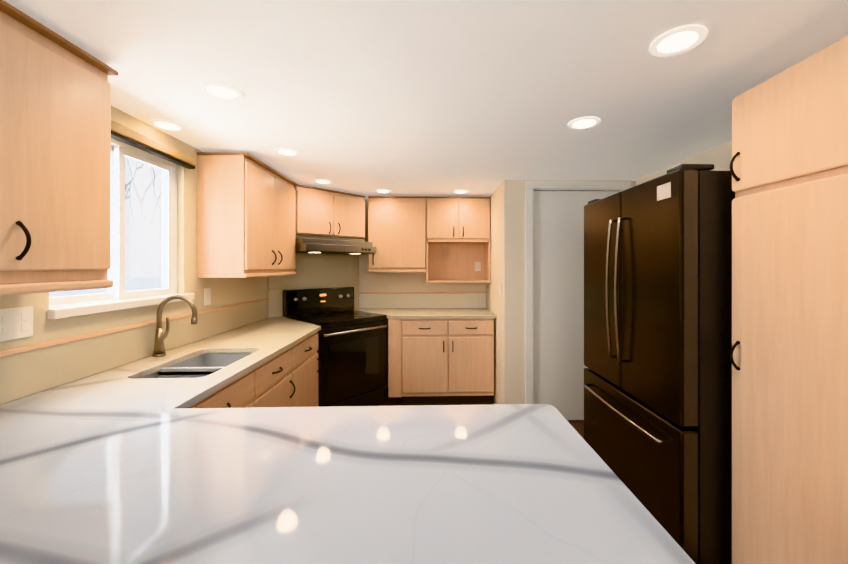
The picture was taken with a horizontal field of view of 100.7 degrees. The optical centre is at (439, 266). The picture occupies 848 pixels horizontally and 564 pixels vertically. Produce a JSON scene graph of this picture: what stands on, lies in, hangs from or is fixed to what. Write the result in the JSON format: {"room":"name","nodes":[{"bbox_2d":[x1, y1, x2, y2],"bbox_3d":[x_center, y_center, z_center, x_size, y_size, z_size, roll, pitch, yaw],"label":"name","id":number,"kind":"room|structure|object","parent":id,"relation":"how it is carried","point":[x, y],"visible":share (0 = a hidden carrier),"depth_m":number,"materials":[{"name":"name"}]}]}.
{"room":"kitchen","nodes":[
{"label":"kitchen","id":0,"kind":"room"},
{"bbox_2d":[0,106,266,397],"bbox_3d":[-1.601,0.316,0.545,0.125,2.170,5.920,0,0,-2],"label":"wall","id":1,"kind":"structure","parent":0,"point":[228,291],"depth_m":2.15,"materials":[{"name":"beige paint"}]},
{"bbox_2d":[0,306,32,341],"bbox_3d":[-1.556,0.210,1.287,0.008,0.115,0.115,0,0,-2],"label":"electrical outlet","id":2,"kind":"object","parent":1,"relation":"attached to","point":[16,323],"visible":1,"depth_m":1.29,"materials":[{"name":"white plastic"}]},
{"bbox_2d":[0,0,118,287],"bbox_3d":[-1.390,-0.347,0.942,0.318,0.796,0.780,0,0,-2],"label":"upper cabinet","id":3,"kind":"object","parent":1,"relation":"attached to","point":[55,162],"depth_m":1.12,"materials":[{"name":"brown wood"}]},
{"bbox_2d":[49,138,176,307],"bbox_3d":[-1.654,-0.220,1.791,0.070,0.836,0.771,0,0,-2],"label":"window unit","id":4,"kind":"structure","parent":1,"relation":"in","point":[120,152],"depth_m":1.84,"materials":[{"name":"white plastic"}]},
{"bbox_2d":[47,293,193,318],"bbox_3d":[-1.582,0.192,1.814,0.075,0.040,0.835,0,0,-2],"label":"window sill","id":5,"kind":"structure","parent":1,"relation":"attached to","point":[73,311],"depth_m":1.62,"materials":[{"name":"white paint"}]},
{"bbox_2d":[0,298,268,404],"bbox_3d":[-1.558,0.394,1.447,0.014,0.188,3.720,0,0,-2],"label":"backsplash","id":6,"kind":"structure","parent":1,"relation":"attached to","point":[31,369],"depth_m":1.61,"materials":[{"name":"beige laminate"}]},
{"bbox_2d":[111,120,195,168],"bbox_3d":[-1.550,-0.645,1.792,0.053,0.066,0.860,0,0,-2],"label":"shade valance","id":7,"kind":"object","parent":1,"relation":"attached to","point":[127,135],"visible":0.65,"depth_m":1.86,"materials":[{"name":"brown"}]},
{"bbox_2d":[204,288,210,305],"bbox_3d":[-1.593,0.210,2.406,0.008,0.115,0.070,0,0,-2],"label":"outlet","id":8,"kind":"object","parent":1,"relation":"attached to","point":[207,296],"visible":1,"depth_m":2.40,"materials":[{"name":"white plastic"}]},
{"bbox_2d":[197,152,296,277],"bbox_3d":[-1.431,-0.335,2.739,0.353,0.824,0.875,0,0,-2],"label":"upper cabinet","id":9,"kind":"object","parent":1,"relation":"attached to","point":[245,215],"visible":1,"depth_m":2.31,"materials":[{"name":"brown wood"}]},
{"bbox_2d":[267,253,358,317],"bbox_3d":[-1.316,0.314,3.721,0.100,2.170,1.200,0,0,43],"label":"wall","id":10,"kind":"structure","parent":0,"point":[275,304],"depth_m":3.39,"materials":[{"name":"beige paint"}]},
{"bbox_2d":[269,254,358,289],"bbox_3d":[-1.276,0.054,3.683,0.008,0.350,1.000,0,0,43],"label":"backsplash","id":11,"kind":"structure","parent":10,"relation":"attached to","point":[317,271],"depth_m":3.70,"materials":[{"name":"beige paint"}]},
{"bbox_2d":[294,184,364,238],"bbox_3d":[-1.149,-0.520,3.564,0.351,0.454,0.744,0,0,43],"label":"upper cabinet","id":12,"kind":"object","parent":10,"relation":"attached to","point":[324,212],"visible":0.94,"depth_m":3.42,"materials":[{"name":"brown wood"}]},
{"bbox_2d":[295,235,375,254],"bbox_3d":[-1.095,-0.207,3.513,0.499,0.164,0.756,0,0,43],"label":"hood vent","id":13,"kind":"object","parent":12,"relation":"attached to","point":[309,244],"visible":0.92,"depth_m":3.33,"materials":[{"name":"silver metal"}]},
{"bbox_2d":[0,401,695,563],"bbox_3d":[-0.231,0.506,0.732,1.300,0.030,1.005,0,0,-2],"label":"countertop","id":14,"kind":"structure","parent":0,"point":[127,463],"depth_m":0.75,"materials":[{"name":"stone"}]},
{"bbox_2d":[359,199,485,386],"bbox_3d":[-0.214,0.314,4.132,1.710,2.170,0.100,0,0,-2],"label":"wall","id":15,"kind":"structure","parent":0,"point":[392,281],"depth_m":4.07,"materials":[{"name":"beige paint"}]},
{"bbox_2d":[368,196,427,271],"bbox_3d":[-0.464,-0.354,3.912,0.620,0.786,0.317,0,0,-2],"label":"upper cabinet","id":16,"kind":"object","parent":15,"relation":"attached to","point":[397,225],"depth_m":3.75,"materials":[{"name":"brown wood"}]},
{"bbox_2d":[360,292,485,307],"bbox_3d":[-0.193,0.393,4.074,1.467,0.188,0.014,0,0,-2],"label":"backsplash","id":17,"kind":"structure","parent":15,"relation":"attached to","point":[422,299],"depth_m":4.07,"materials":[{"name":"beige"}]},
{"bbox_2d":[426,240,490,282],"bbox_3d":[0.196,-0.060,3.933,0.692,0.438,0.317,0,0,-2],"label":"upper cabinet","id":18,"kind":"object","parent":15,"relation":"attached to","point":[449,261],"depth_m":4.08,"materials":[{"name":"brown wood"}]},
{"bbox_2d":[428,196,490,239],"bbox_3d":[0.196,-0.514,3.933,0.692,0.466,0.317,0,0,-2],"label":"upper cabinet","id":19,"kind":"object","parent":15,"relation":"attached to","point":[439,239],"depth_m":3.78,"materials":[{"name":"brown wood"}]},
{"bbox_2d":[4,0,847,198],"bbox_3d":[0.084,-0.789,0.964,3.800,0.040,6.750,0,0,-2],"label":"ceiling","id":20,"kind":"structure","parent":0,"point":[447,98],"depth_m":1.43,"materials":[{"name":"white paint"}]},
{"bbox_2d":[148,119,185,131],"bbox_3d":[-1.488,-0.767,1.919,0.164,0.006,0.164,0,0,-2],"label":"recessed light","id":21,"kind":"object","parent":20,"relation":"in","point":[166,125],"visible":0.98,"depth_m":1.91,"materials":[{"name":"white"}]},
{"bbox_2d":[199,82,242,100],"bbox_3d":[-0.959,-0.766,1.546,0.164,0.006,0.164,0,0,-2],"label":"recessed light","id":22,"kind":"object","parent":20,"relation":"in","point":[221,91],"visible":1,"depth_m":1.54,"materials":[{"name":"white"}]},
{"bbox_2d":[274,148,299,155],"bbox_3d":[-1.028,-0.767,2.364,0.164,0.006,0.164,0,0,-2],"label":"recessed light","id":23,"kind":"object","parent":20,"relation":"in","point":[286,151],"visible":0.98,"depth_m":2.36,"materials":[{"name":"white"}]},
{"bbox_2d":[313,179,331,183],"bbox_3d":[-1.064,-0.767,3.193,0.164,0.006,0.164,0,0,-2],"label":"recessed light","id":24,"kind":"object","parent":20,"relation":"in","point":[321,181],"visible":1,"depth_m":3.18,"materials":[{"name":"white"}]},
{"bbox_2d":[375,189,390,192],"bbox_3d":[-0.582,-0.768,3.599,0.164,0.006,0.164,0,0,-2],"label":"recessed light","id":25,"kind":"object","parent":20,"relation":"in","point":[383,191],"visible":0.96,"depth_m":3.60,"materials":[{"name":"white"}]},
{"bbox_2d":[453,190,468,193],"bbox_3d":[0.218,-0.768,3.625,0.164,0.006,0.164,0,0,-2],"label":"recessed light","id":26,"kind":"object","parent":20,"relation":"in","point":[461,191],"visible":0.96,"depth_m":3.61,"materials":[{"name":"white"}]},
{"bbox_2d":[568,116,600,129],"bbox_3d":[0.774,-0.767,1.887,0.164,0.006,0.164,0,0,-2],"label":"recessed light","id":27,"kind":"object","parent":20,"relation":"in","point":[582,123],"visible":1,"depth_m":1.88,"materials":[{"name":"white"}]},
{"bbox_2d":[649,25,706,56],"bbox_3d":[0.811,-0.766,1.200,0.164,0.006,0.164,0,0,-2],"label":"recessed light","id":28,"kind":"object","parent":20,"relation":"in","point":[678,40],"visible":1,"depth_m":1.19,"materials":[{"name":"white"}]},
{"bbox_2d":[379,387,583,438],"bbox_3d":[0.084,1.431,0.966,3.800,0.060,6.750,0,0,-2],"label":"floor","id":29,"kind":"structure","parent":0,"point":[578,425],"depth_m":3.55,"materials":[{"name":"brown wood"}]},
{"bbox_2d":[189,332,320,407],"bbox_3d":[-1.227,0.962,1.243,0.643,0.878,3.290,0,0,-2],"label":"base cabinet","id":30,"kind":"object","parent":29,"relation":"on","point":[288,377],"visible":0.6,"depth_m":2.13,"materials":[{"name":"brown wood"}]},
{"bbox_2d":[0,317,320,500],"bbox_3d":[-1.248,0.505,1.505,0.638,0.030,3.816,0,0,-2],"label":"countertop","id":31,"kind":"structure","parent":30,"relation":"on","point":[40,432],"depth_m":1.28,"materials":[{"name":"stone"}]},
{"bbox_2d":[153,295,197,356],"bbox_3d":[-1.446,0.323,1.938,0.232,0.331,0.093,0,0,-2],"label":"faucet","id":32,"kind":"object","parent":31,"relation":"on","point":[159,346],"visible":1,"depth_m":1.91,"materials":[{"name":"silver metal"}]},
{"bbox_2d":[142,353,251,377],"bbox_3d":[-1.224,0.601,1.823,0.410,0.184,0.630,0,0,-2],"label":"sink basin","id":33,"kind":"object","parent":31,"relation":"in","point":[202,365],"visible":0.21,"depth_m":1.92,"materials":[{"name":"grey metal"}]},
{"bbox_2d":[283,287,386,406],"bbox_3d":[-1.000,0.815,3.425,0.726,1.168,0.760,0,0,43],"label":"range","id":34,"kind":"object","parent":29,"relation":"on","point":[352,351],"visible":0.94,"depth_m":3.30,"materials":[{"name":"black metal"}]},
{"bbox_2d":[388,318,493,403],"bbox_3d":[0.009,0.960,3.766,1.056,0.878,0.623,0,0,-2],"label":"base cabinet","id":35,"kind":"object","parent":29,"relation":"on","point":[431,361],"visible":0.98,"depth_m":3.49,"materials":[{"name":"brown wood"}]},
{"bbox_2d":[354,308,495,318],"bbox_3d":[-0.229,0.504,3.770,1.558,0.030,0.617,0,0,-2],"label":"countertop","id":36,"kind":"structure","parent":35,"relation":"on","point":[429,313],"depth_m":3.70,"materials":[{"name":"stone"}]},
{"bbox_2d":[583,164,734,563],"bbox_3d":[1.358,0.487,1.906,0.885,1.827,0.912,0,0,-2],"label":"refrigerator","id":37,"kind":"object","parent":29,"relation":"on","point":[657,384],"visible":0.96,"depth_m":1.52,"materials":[{"name":"black metal"}]},
{"bbox_2d":[730,36,847,563],"bbox_3d":[1.485,0.361,1.125,0.683,2.080,0.600,0,0,-2],"label":"pantry cabinet","id":38,"kind":"object","parent":29,"relation":"on","point":[789,348],"visible":1,"depth_m":1.18,"materials":[{"name":"brown wood"}]},
{"bbox_2d":[486,183,501,403],"bbox_3d":[0.607,0.314,3.668,0.100,2.170,0.880,0,0,-2],"label":"wall","id":39,"kind":"structure","parent":0,"point":[493,300],"depth_m":3.49,"materials":[{"name":"beige paint"}]},
{"bbox_2d":[502,180,635,403],"bbox_3d":[1.217,0.314,3.198,1.290,2.170,0.100,0,0,-2],"label":"wall","id":40,"kind":"structure","parent":0,"point":[513,291],"depth_m":3.13,"materials":[{"name":"beige paint"}]},
{"bbox_2d":[534,191,619,419],"bbox_3d":[1.237,0.355,3.154,0.794,2.068,0.101,0,0,-2],"label":"interior door","id":41,"kind":"structure","parent":40,"relation":"in","point":[559,366],"depth_m":3.16,"materials":[{"name":"white paint"}]},
{"bbox_2d":[525,181,630,403],"bbox_3d":[1.236,0.321,3.190,0.952,2.156,0.120,0,0,-2],"label":"door frame","id":42,"kind":"structure","parent":40,"relation":"attached to","point":[531,187],"depth_m":3.12,"materials":[{"name":"white paint"}]},
{"bbox_2d":[636,141,731,185],"bbox_3d":[1.901,0.316,0.484,0.100,2.170,5.570,0,0,-2],"label":"wall","id":43,"kind":"structure","parent":0,"point":[719,158],"depth_m":2.31,"materials":[{"name":"beige paint"}]},
{"label":"outside","id":44,"kind":"structure","parent":0,"visible":0},
{"bbox_2d":[49,157,161,296],"bbox_3d":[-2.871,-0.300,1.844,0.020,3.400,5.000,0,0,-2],"label":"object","id":45,"kind":"structure","parent":44,"point":[144,210],"depth_m":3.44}
]}

